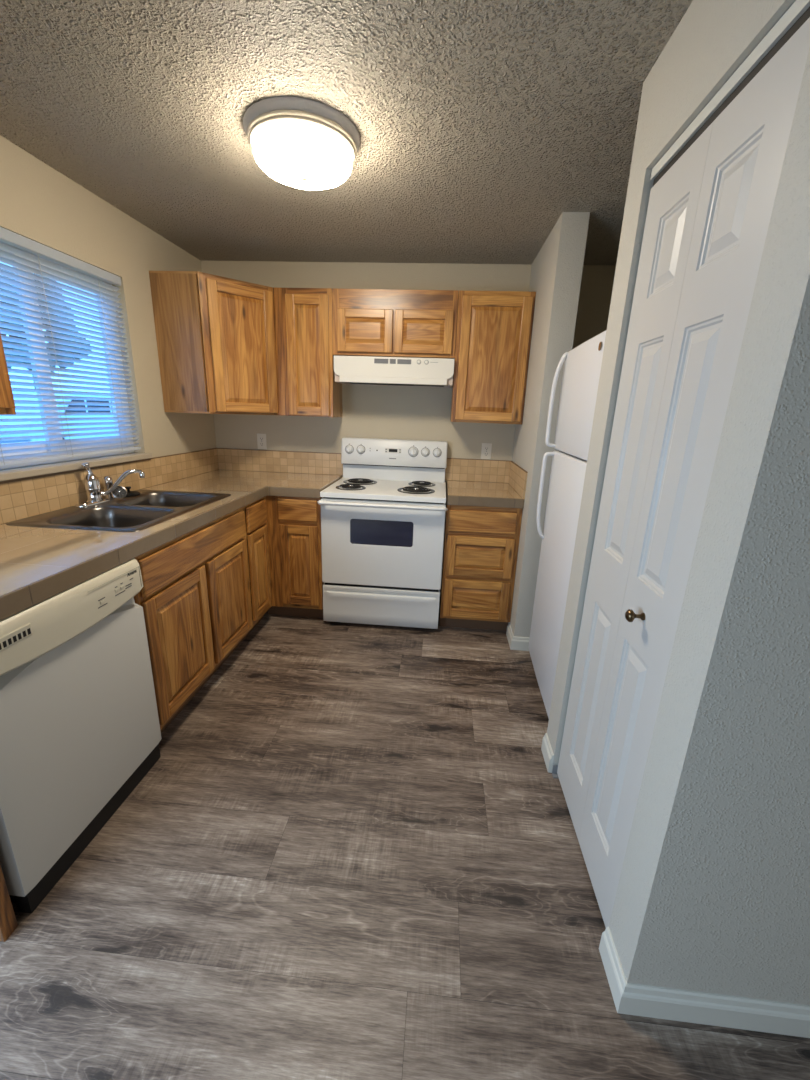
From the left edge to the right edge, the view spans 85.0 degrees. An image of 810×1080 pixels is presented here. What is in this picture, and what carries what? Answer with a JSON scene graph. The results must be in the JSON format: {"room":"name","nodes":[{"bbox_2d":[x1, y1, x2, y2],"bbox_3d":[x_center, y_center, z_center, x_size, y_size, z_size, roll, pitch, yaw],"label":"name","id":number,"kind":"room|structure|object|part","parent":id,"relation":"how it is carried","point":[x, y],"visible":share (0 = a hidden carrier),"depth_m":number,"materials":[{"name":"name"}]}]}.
{"room":"kitchen","nodes":[
{"label":"kitchen","id":0,"kind":"room"},
{"bbox_2d":[0,135,215,457],"bbox_3d":[-1.779,0.103,0.256,0.120,2.355,6.700,3,16,4],"label":"wall","id":1,"kind":"structure","parent":0,"point":[39,203],"depth_m":2.34,"materials":[{"name":"beige paint"}]},
{"bbox_2d":[0,334,15,414],"bbox_3d":[-1.460,-0.701,1.038,0.308,0.775,0.734,3,16,4],"label":"upper cabinet","id":2,"kind":"object","parent":1,"relation":"attached to","point":[7,404],"visible":1,"depth_m":1.43,"materials":[{"name":"brown wood"}]},
{"bbox_3d":[-1.336,-0.694,1.029,0.019,0.775,0.734,3,16,4],"label":"frame","id":3,"kind":"part","parent":2,"relation":"part of","materials":[{"name":"brown wood"}]},
{"bbox_2d":[0,241,134,469],"bbox_3d":[-1.631,-0.809,1.971,0.050,0.912,1.012,3,16,4],"label":"window","id":4,"kind":"structure","parent":1,"relation":"in","point":[44,405],"depth_m":2.05,"materials":[{"name":"white plastic"}]},
{"bbox_3d":[-1.659,-0.754,1.777,0.020,0.812,0.505,3,16,4],"label":"sash","id":5,"kind":"part","parent":4,"relation":"part of","materials":[{"name":"white plastic"}]},
{"bbox_2d":[0,227,140,465],"bbox_3d":[-1.562,-0.815,1.960,0.035,0.887,0.994,3,16,4],"label":"window blind","id":6,"kind":"object","parent":4,"relation":"attached to","point":[9,237],"visible":1,"depth_m":2.00,"materials":[{"name":"plastic"}]},
{"bbox_3d":[-1.565,-0.801,1.966,0.028,0.850,0.002,3,16,4],"label":"ladder cord","id":7,"kind":"part","parent":6,"relation":"part of","materials":[{"name":"white plastic"}]},
{"bbox_3d":[-1.579,-0.396,2.082,0.024,0.014,0.990,3,16,4],"label":"rail","id":8,"kind":"part","parent":6,"relation":"part of","materials":[{"name":"plastic"}]},
{"bbox_3d":[-1.536,-0.894,2.287,0.028,0.850,0.002,3,16,4],"label":"ladder cord","id":9,"kind":"part","parent":6,"relation":"part of","materials":[{"name":"white fabric"}]},
{"bbox_2d":[0,453,152,483],"bbox_3d":[-1.602,-0.356,2.101,0.145,0.028,1.056,3,16,4],"label":"trim","id":10,"kind":"structure","parent":1,"relation":"attached to","point":[22,472],"depth_m":2.02,"materials":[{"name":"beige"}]},
{"bbox_2d":[0,448,342,523],"bbox_3d":[-1.067,-0.244,2.140,0.987,0.163,2.580,3,16,4],"label":"backsplash","id":11,"kind":"structure","parent":1,"relation":"attached to","point":[22,499],"depth_m":2.67,"materials":[{"name":"beige tile"}]},
{"bbox_3d":[-0.990,-0.564,2.963,0.987,0.005,0.814,3,16,4],"label":"edge trim","id":12,"kind":"part","parent":11,"relation":"part of","materials":[{"name":"brown tile"}]},
{"bbox_2d":[0,0,692,265],"bbox_3d":[0.812,-0.929,-0.271,5.200,0.100,6.700,3,16,4],"label":"ceiling","id":13,"kind":"structure","parent":0,"point":[479,124],"depth_m":1.46,"materials":[{"name":"beige paint"}]},
{"bbox_2d":[243,96,359,189],"bbox_3d":[-0.370,-1.397,1.616,0.411,0.138,0.411,3,16,4],"label":"ceiling light","id":14,"kind":"object","parent":13,"relation":"attached to","point":[301,143],"visible":1,"depth_m":1.50,"materials":[{"name":"white glass"}]},
{"bbox_2d":[0,584,809,1079],"bbox_3d":[0.729,1.402,0.408,5.200,0.050,6.700,3,16,4],"label":"floor","id":15,"kind":"structure","parent":0,"point":[354,852],"depth_m":1.31,"materials":[{"name":"grey laminate"}]},
{"bbox_2d":[0,866,17,941],"bbox_3d":[-1.368,0.645,1.110,0.617,0.867,0.040,3,16,4],"label":"end panel","id":16,"kind":"object","parent":15,"relation":"on","point":[8,922],"visible":1,"depth_m":1.19,"materials":[{"name":"brown wood"}]},
{"bbox_2d":[0,558,161,912],"bbox_3d":[-1.300,0.550,1.443,0.616,0.865,0.617,3,16,4],"label":"dishwasher","id":17,"kind":"object","parent":15,"relation":"on","point":[80,726],"visible":1,"depth_m":1.33,"materials":[{"name":"white"}]},
{"bbox_3d":[-1.022,0.221,1.323,0.080,0.146,0.617,3,16,4],"label":"control panel","id":18,"kind":"part","parent":17,"relation":"part of","materials":[{"name":"beige plastic"}]},
{"bbox_3d":[-1.054,0.944,1.534,0.036,0.075,0.597,3,16,4],"label":"toe panel","id":19,"kind":"part","parent":17,"relation":"part of","materials":[{"name":"black"}]},
{"bbox_2d":[134,507,251,732],"bbox_3d":[-1.256,0.334,2.189,0.620,0.866,0.922,3,16,4],"label":"base cabinet","id":20,"kind":"object","parent":15,"relation":"on","point":[194,597],"visible":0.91,"depth_m":2.01,"materials":[{"name":"brown wood"}]},
{"bbox_2d":[0,469,341,620],"bbox_3d":[-1.075,-0.137,2.168,0.979,0.060,2.584,3,16,4],"label":"countertop","id":21,"kind":"structure","parent":20,"relation":"on","point":[37,564],"depth_m":1.61,"materials":[{"name":"tile"}]},
{"bbox_2d":[75,462,144,506],"bbox_3d":[-1.461,-0.287,2.164,0.114,0.195,0.325,11,18,28],"label":"faucet","id":22,"kind":"object","parent":21,"relation":"on","point":[91,481],"visible":1,"depth_m":2.11,"materials":[{"name":"silver metal"}]},
{"bbox_3d":[-1.502,-0.333,2.086,0.037,0.066,0.042,3,16,4],"label":"lever","id":23,"kind":"part","parent":22,"relation":"part of","materials":[{"name":"silver metal"}]},
{"bbox_3d":[-1.502,-0.182,2.126,0.060,0.012,0.185,3,16,4],"label":"deck plate","id":24,"kind":"part","parent":22,"relation":"part of","materials":[{"name":"silver metal"}]},
{"bbox_3d":[-1.411,-0.289,2.201,0.023,0.118,0.196,16,21,39],"label":"spout","id":25,"kind":"part","parent":22,"relation":"part of","materials":[{"name":"silver metal"}]},
{"bbox_2d":[6,489,230,531],"bbox_3d":[-1.278,-0.079,2.133,0.555,0.172,0.823,3,16,4],"label":"sink","id":26,"kind":"object","parent":21,"relation":"in","point":[147,509],"visible":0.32,"depth_m":2.08,"materials":[{"name":"silver metal"}]},
{"bbox_2d":[102,476,115,498],"bbox_3d":[-1.499,-0.266,2.232,0.048,0.114,0.048,3,16,4],"label":"sprayer","id":27,"kind":"object","parent":26,"relation":"on","point":[107,481],"visible":0.75,"depth_m":2.21,"materials":[{"name":"silver metal"}]},
{"bbox_2d":[112,486,126,498],"bbox_3d":[-1.439,-0.241,2.225,0.064,0.061,0.035,-7,18,-27],"label":"strainer","id":28,"kind":"object","parent":26,"relation":"on","point":[120,492],"visible":0.94,"depth_m":2.22,"materials":[{"name":"silver metal"}]},
{"bbox_2d":[125,486,140,495],"bbox_3d":[-1.471,-0.263,2.350,0.108,0.044,0.108,3,16,4],"label":"stopper","id":29,"kind":"object","parent":26,"relation":"on","point":[129,493],"visible":0.78,"depth_m":2.34,"materials":[{"name":"black rubber"}]},
{"bbox_3d":[-0.978,0.441,1.950,0.019,0.548,0.434,3,16,4],"label":"door","id":30,"kind":"part","parent":20,"relation":"part of","materials":[{"name":"brown wood"}]},
{"bbox_3d":[-0.977,0.441,1.950,0.016,0.440,0.326,3,16,4],"label":"raised panel","id":31,"kind":"part","parent":20,"relation":"part of","materials":[{"name":"brown wood"}]},
{"bbox_3d":[-0.946,0.028,2.066,0.019,0.150,0.876,3,16,4],"label":"false drawer","id":32,"kind":"part","parent":20,"relation":"part of","materials":[{"name":"brown wood"}]},
{"bbox_3d":[-0.939,0.314,2.390,0.019,0.548,0.424,3,16,4],"label":"door","id":33,"kind":"part","parent":20,"relation":"part of","materials":[{"name":"brown wood"}]},
{"bbox_3d":[-0.938,0.314,2.390,0.016,0.440,0.316,3,16,4],"label":"raised panel","id":34,"kind":"part","parent":20,"relation":"part of","materials":[{"name":"brown wood"}]},
{"bbox_2d":[241,497,271,641],"bbox_3d":[-1.203,0.161,2.789,0.620,0.866,0.332,3,16,4],"label":"base cabinet","id":35,"kind":"object","parent":15,"relation":"on","point":[256,533],"visible":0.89,"depth_m":2.71,"materials":[{"name":"brown wood"}]},
{"bbox_3d":[-0.893,-0.147,2.662,0.019,0.148,0.270,3,16,4],"label":"drawer","id":36,"kind":"part","parent":35,"relation":"part of","materials":[{"name":"brown wood"}]},
{"bbox_3d":[-0.905,0.201,2.763,0.019,0.548,0.262,3,16,4],"label":"door","id":37,"kind":"part","parent":35,"relation":"part of","materials":[{"name":"brown wood"}]},
{"bbox_3d":[-0.905,0.201,2.763,0.016,0.452,0.166,3,16,4],"label":"raised panel","id":38,"kind":"part","parent":35,"relation":"part of","materials":[{"name":"brown wood"}]},
{"bbox_2d":[266,496,324,617],"bbox_3d":[-0.728,0.060,3.195,0.411,0.866,0.620,3,16,4],"label":"base cabinet","id":39,"kind":"object","parent":15,"relation":"on","point":[294,523],"visible":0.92,"depth_m":2.89,"materials":[{"name":"brown wood"}]},
{"bbox_3d":[-0.683,-0.190,2.805,0.253,0.136,0.019,3,16,4],"label":"drawer","id":40,"kind":"part","parent":39,"relation":"part of","materials":[{"name":"brown wood"}]},
{"bbox_3d":[-0.693,0.171,2.910,0.251,0.550,0.019,3,16,4],"label":"door","id":41,"kind":"part","parent":39,"relation":"part of","materials":[{"name":"brown wood"}]},
{"bbox_3d":[-0.693,0.171,2.909,0.143,0.442,0.016,3,16,4],"label":"raised panel","id":42,"kind":"part","parent":39,"relation":"part of","materials":[{"name":"brown wood"}]},
{"bbox_2d":[317,437,447,628],"bbox_3d":[-0.123,-0.062,3.071,0.802,1.211,0.710,3,16,4],"label":"electric range","id":43,"kind":"object","parent":15,"relation":"on","point":[383,522],"visible":1,"depth_m":2.86,"materials":[{"name":"white metal"}]},
{"bbox_3d":[-0.406,-0.659,3.204,0.056,0.056,0.025,3,12,4],"label":"knob","id":44,"kind":"part","parent":43,"relation":"part of","materials":[{"name":"white plastic"}]},
{"bbox_3d":[-0.357,-0.339,2.906,0.198,0.018,0.198,3,16,4],"label":"burner","id":45,"kind":"part","parent":43,"relation":"part of","materials":[{"name":"black metal"}]},
{"bbox_3d":[-0.318,-0.408,3.147,0.242,0.018,0.242,3,16,4],"label":"burner","id":46,"kind":"part","parent":43,"relation":"part of","materials":[{"name":"black metal"}]},
{"bbox_3d":[-0.321,-0.655,3.197,0.056,0.056,0.025,3,12,4],"label":"knob","id":47,"kind":"part","parent":43,"relation":"part of","materials":[{"name":"white plastic"}]},
{"bbox_3d":[-0.162,0.442,2.937,0.772,0.262,0.063,3,16,4],"label":"storage drawer","id":48,"kind":"part","parent":43,"relation":"part of","materials":[{"name":"white metal"}]},
{"bbox_2d":[317,498,447,589],"bbox_3d":[-0.149,0.035,2.789,0.802,0.562,0.112,3,16,4],"label":"oven","id":49,"kind":"object","parent":43,"relation":"in","point":[371,543],"depth_m":2.80,"materials":[{"name":"white metal"}]},
{"bbox_2d":[320,478,445,502],"bbox_3d":[-0.112,-0.345,3.013,0.778,0.040,0.646,3,16,4],"label":"cooktop","id":50,"kind":"object","parent":43,"relation":"in","point":[352,490],"depth_m":2.82,"materials":[{"name":"white metal"}]},
{"bbox_2d":[385,448,400,453],"bbox_3d":[-0.086,-0.645,3.193,0.118,0.036,0.006,3,16,4],"label":"clock","id":51,"kind":"object","parent":43,"relation":"on","point":[387,450],"depth_m":3.19,"materials":[{"name":"white plastic"}]},
{"bbox_3d":[0.059,-0.633,3.170,0.066,0.066,0.025,3,12,4],"label":"knob","id":52,"kind":"part","parent":43,"relation":"part of","materials":[{"name":"white plastic"}]},
{"bbox_3d":[0.072,-0.317,2.885,0.246,0.018,0.246,3,16,4],"label":"burner","id":53,"kind":"part","parent":43,"relation":"part of","materials":[{"name":"black metal"}]},
{"bbox_3d":[0.120,-0.390,3.142,0.194,0.018,0.194,3,16,4],"label":"burner","id":54,"kind":"part","parent":43,"relation":"part of","materials":[{"name":"black metal"}]},
{"bbox_3d":[0.146,-0.629,3.163,0.056,0.056,0.025,3,12,4],"label":"knob","id":55,"kind":"part","parent":43,"relation":"part of","materials":[{"name":"white plastic"}]},
{"bbox_3d":[0.230,-0.625,3.157,0.056,0.056,0.025,3,12,4],"label":"knob","id":56,"kind":"part","parent":43,"relation":"part of","materials":[{"name":"white plastic"}]},
{"bbox_2d":[439,489,522,630],"bbox_3d":[0.498,0.130,3.107,0.460,0.866,0.620,3,16,4],"label":"base cabinet","id":57,"kind":"object","parent":15,"relation":"on","point":[480,546],"visible":0.98,"depth_m":2.80,"materials":[{"name":"brown wood"}]},
{"bbox_3d":[0.461,0.386,2.869,0.315,0.158,0.016,3,16,4],"label":"raised panel","id":58,"kind":"part","parent":57,"relation":"part of","materials":[{"name":"brown wood"}]},
{"bbox_3d":[0.461,0.386,2.870,0.415,0.258,0.019,3,16,4],"label":"drawer","id":59,"kind":"part","parent":57,"relation":"part of","materials":[{"name":"brown wood"}]},
{"bbox_3d":[0.471,0.108,2.789,0.415,0.261,0.019,3,16,4],"label":"drawer","id":60,"kind":"part","parent":57,"relation":"part of","materials":[{"name":"brown wood"}]},
{"bbox_3d":[0.471,0.109,2.788,0.315,0.161,0.016,3,16,4],"label":"raised panel","id":61,"kind":"part","parent":57,"relation":"part of","materials":[{"name":"brown wood"}]},
{"bbox_3d":[0.478,-0.111,2.725,0.413,0.135,0.019,3,16,4],"label":"drawer","id":62,"kind":"part","parent":57,"relation":"part of","materials":[{"name":"brown wood"}]},
{"bbox_2d":[447,480,523,508],"bbox_3d":[0.516,-0.318,2.988,0.460,0.060,0.644,3,16,4],"label":"countertop","id":63,"kind":"structure","parent":57,"relation":"on","point":[463,493],"depth_m":2.75,"materials":[{"name":"tile"}]},
{"bbox_2d":[528,330,606,717],"bbox_3d":[1.032,0.009,2.067,0.735,1.710,0.712,4,16,6],"label":"refrigerator","id":64,"kind":"object","parent":15,"relation":"on","point":[582,364],"visible":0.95,"depth_m":2.03,"materials":[{"name":"white metal"}]},
{"bbox_3d":[0.740,-0.231,2.345,0.064,0.468,0.027,4,16,6],"label":"handle","id":65,"kind":"part","parent":64,"relation":"part of","materials":[{"name":"white plastic"}]},
{"bbox_3d":[0.756,-0.695,2.210,0.063,0.458,0.027,4,16,6],"label":"handle","id":66,"kind":"part","parent":64,"relation":"part of","materials":[{"name":"white plastic"}]},
{"bbox_3d":[0.742,0.183,2.153,0.062,1.164,0.712,4,16,6],"label":"fresh food door","id":67,"kind":"part","parent":64,"relation":"part of","materials":[{"name":"white metal"}]},
{"bbox_3d":[0.771,-0.608,1.923,0.062,0.464,0.712,4,16,6],"label":"freezer door","id":68,"kind":"part","parent":64,"relation":"part of","materials":[{"name":"white metal"}]},
{"bbox_2d":[201,261,615,591],"bbox_3d":[0.154,-0.713,3.296,3.200,2.355,0.100,3,16,4],"label":"wall","id":69,"kind":"structure","parent":0,"point":[369,411],"depth_m":3.17,"materials":[{"name":"beige paint"}]},
{"bbox_2d":[149,271,278,414],"bbox_3d":[-1.146,-1.229,2.893,0.608,0.775,0.605,3,16,4],"label":"upper cabinet","id":70,"kind":"object","parent":69,"relation":"attached to","point":[216,346],"visible":0.98,"depth_m":2.67,"materials":[{"name":"brown wood"}]},
{"bbox_3d":[-1.022,-1.184,2.751,0.448,0.775,0.019,-11,21,-39],"label":"frame","id":71,"kind":"part","parent":70,"relation":"part of","materials":[{"name":"brown wood"}]},
{"bbox_3d":[-0.999,-1.174,2.747,0.394,0.729,0.019,-11,21,-39],"label":"door","id":72,"kind":"part","parent":70,"relation":"part of","materials":[{"name":"brown wood"}]},
{"bbox_3d":[-0.999,-1.174,2.747,0.286,0.621,0.016,-11,21,-39],"label":"raised panel","id":73,"kind":"part","parent":70,"relation":"part of","materials":[{"name":"brown wood"}]},
{"bbox_2d":[257,433,266,448],"bbox_3d":[-1.083,-0.745,3.339,0.072,0.116,0.009,3,16,4],"label":"wall outlet","id":74,"kind":"object","parent":69,"relation":"attached to","point":[261,438],"visible":1,"depth_m":3.34,"materials":[{"name":"beige plastic"}]},
{"bbox_2d":[273,287,342,416],"bbox_3d":[-0.645,-1.242,2.999,0.376,0.775,0.308,3,16,4],"label":"upper cabinet","id":75,"kind":"object","parent":69,"relation":"attached to","point":[306,384],"visible":0.98,"depth_m":2.86,"materials":[{"name":"brown wood"}]},
{"bbox_3d":[-0.628,-1.187,2.863,0.276,0.729,0.019,3,16,4],"label":"door","id":76,"kind":"part","parent":75,"relation":"part of","materials":[{"name":"brown wood"}]},
{"bbox_3d":[-0.628,-1.187,2.863,0.168,0.621,0.016,3,16,4],"label":"raised panel","id":77,"kind":"part","parent":75,"relation":"part of","materials":[{"name":"brown wood"}]},
{"bbox_2d":[332,288,458,358],"bbox_3d":[-0.059,-1.397,2.903,0.786,0.384,0.308,3,16,4],"label":"upper cabinet","id":78,"kind":"object","parent":69,"relation":"attached to","point":[365,322],"visible":0.99,"depth_m":2.76,"materials":[{"name":"brown wood"}]},
{"bbox_3d":[-0.253,-1.321,2.791,0.351,0.250,0.019,3,16,4],"label":"door","id":79,"kind":"part","parent":78,"relation":"part of","materials":[{"name":"brown wood"}]},
{"bbox_3d":[-0.253,-1.321,2.791,0.255,0.154,0.016,3,16,4],"label":"raised panel","id":80,"kind":"part","parent":78,"relation":"part of","materials":[{"name":"brown wood"}]},
{"bbox_2d":[334,355,454,387],"bbox_3d":[-0.062,-1.123,2.968,0.770,0.163,0.336,3,16,4],"label":"range hood","id":81,"kind":"object","parent":78,"relation":"attached to","point":[349,370],"visible":1,"depth_m":2.81,"materials":[{"name":"white metal"}]},
{"bbox_2d":[374,358,387,363],"bbox_3d":[-0.151,-1.136,2.804,0.089,0.028,0.005,3,16,4],"label":"grille","id":82,"kind":"object","parent":81,"relation":"attached to","point":[376,360],"depth_m":2.80,"materials":[{"name":"grey"}]},
{"bbox_2d":[390,359,395,363],"bbox_3d":[-0.077,-1.132,2.799,0.038,0.028,0.005,3,16,4],"label":"grille","id":83,"kind":"object","parent":81,"relation":"attached to","point":[392,361],"depth_m":2.80,"materials":[{"name":"grey"}]},
{"bbox_2d":[397,359,410,363],"bbox_3d":[-0.005,-1.128,2.794,0.088,0.028,0.005,3,16,4],"label":"grille","id":84,"kind":"object","parent":81,"relation":"attached to","point":[399,361],"depth_m":2.79,"materials":[{"name":"grey"}]},
{"bbox_3d":[0.116,-1.301,2.764,0.266,0.153,0.016,3,16,4],"label":"raised panel","id":85,"kind":"part","parent":78,"relation":"part of","materials":[{"name":"brown wood"}]},
{"bbox_3d":[0.116,-1.301,2.764,0.362,0.249,0.019,3,16,4],"label":"door","id":86,"kind":"part","parent":78,"relation":"part of","materials":[{"name":"brown wood"}]},
{"bbox_2d":[481,443,491,458],"bbox_3d":[0.593,-0.647,3.219,0.072,0.116,0.009,3,16,4],"label":"wall outlet","id":87,"kind":"object","parent":69,"relation":"attached to","point":[486,447],"visible":1,"depth_m":3.22,"materials":[{"name":"beige plastic"}]},
{"bbox_2d":[450,290,535,423],"bbox_3d":[0.557,-1.174,2.913,0.462,0.775,0.308,3,16,4],"label":"upper cabinet","id":88,"kind":"object","parent":69,"relation":"attached to","point":[494,328],"visible":1,"depth_m":2.76,"materials":[{"name":"brown wood"}]},
{"bbox_3d":[0.550,-1.127,2.776,0.312,0.621,0.016,3,16,4],"label":"raised panel","id":89,"kind":"part","parent":88,"relation":"part of","materials":[{"name":"brown wood"}]},
{"bbox_2d":[508,212,589,636],"bbox_3d":[0.814,-0.551,2.822,0.128,2.355,0.786,3,16,4],"label":"wall","id":90,"kind":"structure","parent":0,"point":[556,271],"depth_m":2.44,"materials":[{"name":"grey paint"}]},
{"bbox_2d":[445,458,527,498],"bbox_3d":[0.508,-0.426,2.958,0.485,0.163,0.644,3,16,4],"label":"backsplash","id":91,"kind":"structure","parent":90,"relation":"attached to","point":[457,469],"depth_m":3.25,"materials":[{"name":"beige tile"}]},
{"bbox_3d":[0.511,-0.502,2.936,0.485,0.005,0.644,3,16,4],"label":"edge trim","id":92,"kind":"part","parent":91,"relation":"part of","materials":[{"name":"brown tile"}]},
{"bbox_2d":[506,623,529,650],"bbox_3d":[0.742,0.622,2.845,0.142,0.087,0.200,3,16,4],"label":"baseboard","id":93,"kind":"structure","parent":90,"relation":"attached to","point":[515,642],"depth_m":2.76,"materials":[{"name":"white paint"}]},
{"bbox_2d":[547,0,809,1005],"bbox_3d":[1.988,-0.007,1.099,2.751,2.355,0.882,3,16,4],"label":"wall","id":94,"kind":"structure","parent":0,"point":[713,892],"depth_m":0.91,"materials":[{"name":"grey paint"}]},
{"bbox_2d":[541,733,553,772],"bbox_3d":[0.604,0.900,1.873,0.014,0.087,0.132,3,16,4],"label":"baseboard","id":95,"kind":"structure","parent":94,"relation":"attached to","point":[546,748],"depth_m":1.85,"materials":[{"name":"white paint"}]},
{"bbox_2d":[552,0,809,926],"bbox_3d":[0.626,0.048,1.229,0.079,2.082,0.616,3,16,4],"label":"door","id":96,"kind":"structure","parent":94,"relation":"in","point":[713,192],"depth_m":1.09,"materials":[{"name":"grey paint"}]},
{"bbox_3d":[0.595,0.197,1.143,0.045,0.033,0.033,3,16,4],"label":"knob","id":97,"kind":"part","parent":96,"relation":"part of","materials":[{"name":"gold metal"}]},
{"bbox_2d":[599,927,809,1037],"bbox_3d":[1.909,1.188,1.046,2.765,0.087,0.138,3,16,4],"label":"baseboard","id":98,"kind":"structure","parent":94,"relation":"attached to","point":[758,1015],"depth_m":1.07,"materials":[{"name":"white paint"}]},
{"label":"outside","id":99,"kind":"structure","parent":0,"visible":0},
{"bbox_3d":[-44.248,-8.773,30.966,89.879,0.100,170.000,3,16,4],"label":"ground","id":100,"kind":"structure","parent":99,"visible":0},
{"bbox_2d":[0,269,91,388],"bbox_3d":[-23.107,-11.756,27.403,6.604,9.100,6.175,-13,22,-42],"label":"tree","id":101,"kind":"object","parent":100,"relation":"on","point":[1,269],"visible":0.12,"depth_m":26.12,"materials":[{"name":"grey plant"}]},
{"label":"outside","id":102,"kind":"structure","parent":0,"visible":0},
{"bbox_3d":[-15.058,-7.174,28.841,12.500,0.029,150.000,3,16,4],"label":"road","id":103,"kind":"object","parent":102,"visible":0},
{"bbox_2d":[0,390,115,443],"bbox_3d":[-11.382,-3.987,14.801,1.880,1.945,4.780,3,16,4],"label":"parked vehicle","id":104,"kind":"object","parent":103,"relation":"on","point":[13,392],"visible":0.2,"depth_m":13.79,"materials":[{"name":"white paint"}]}
]}

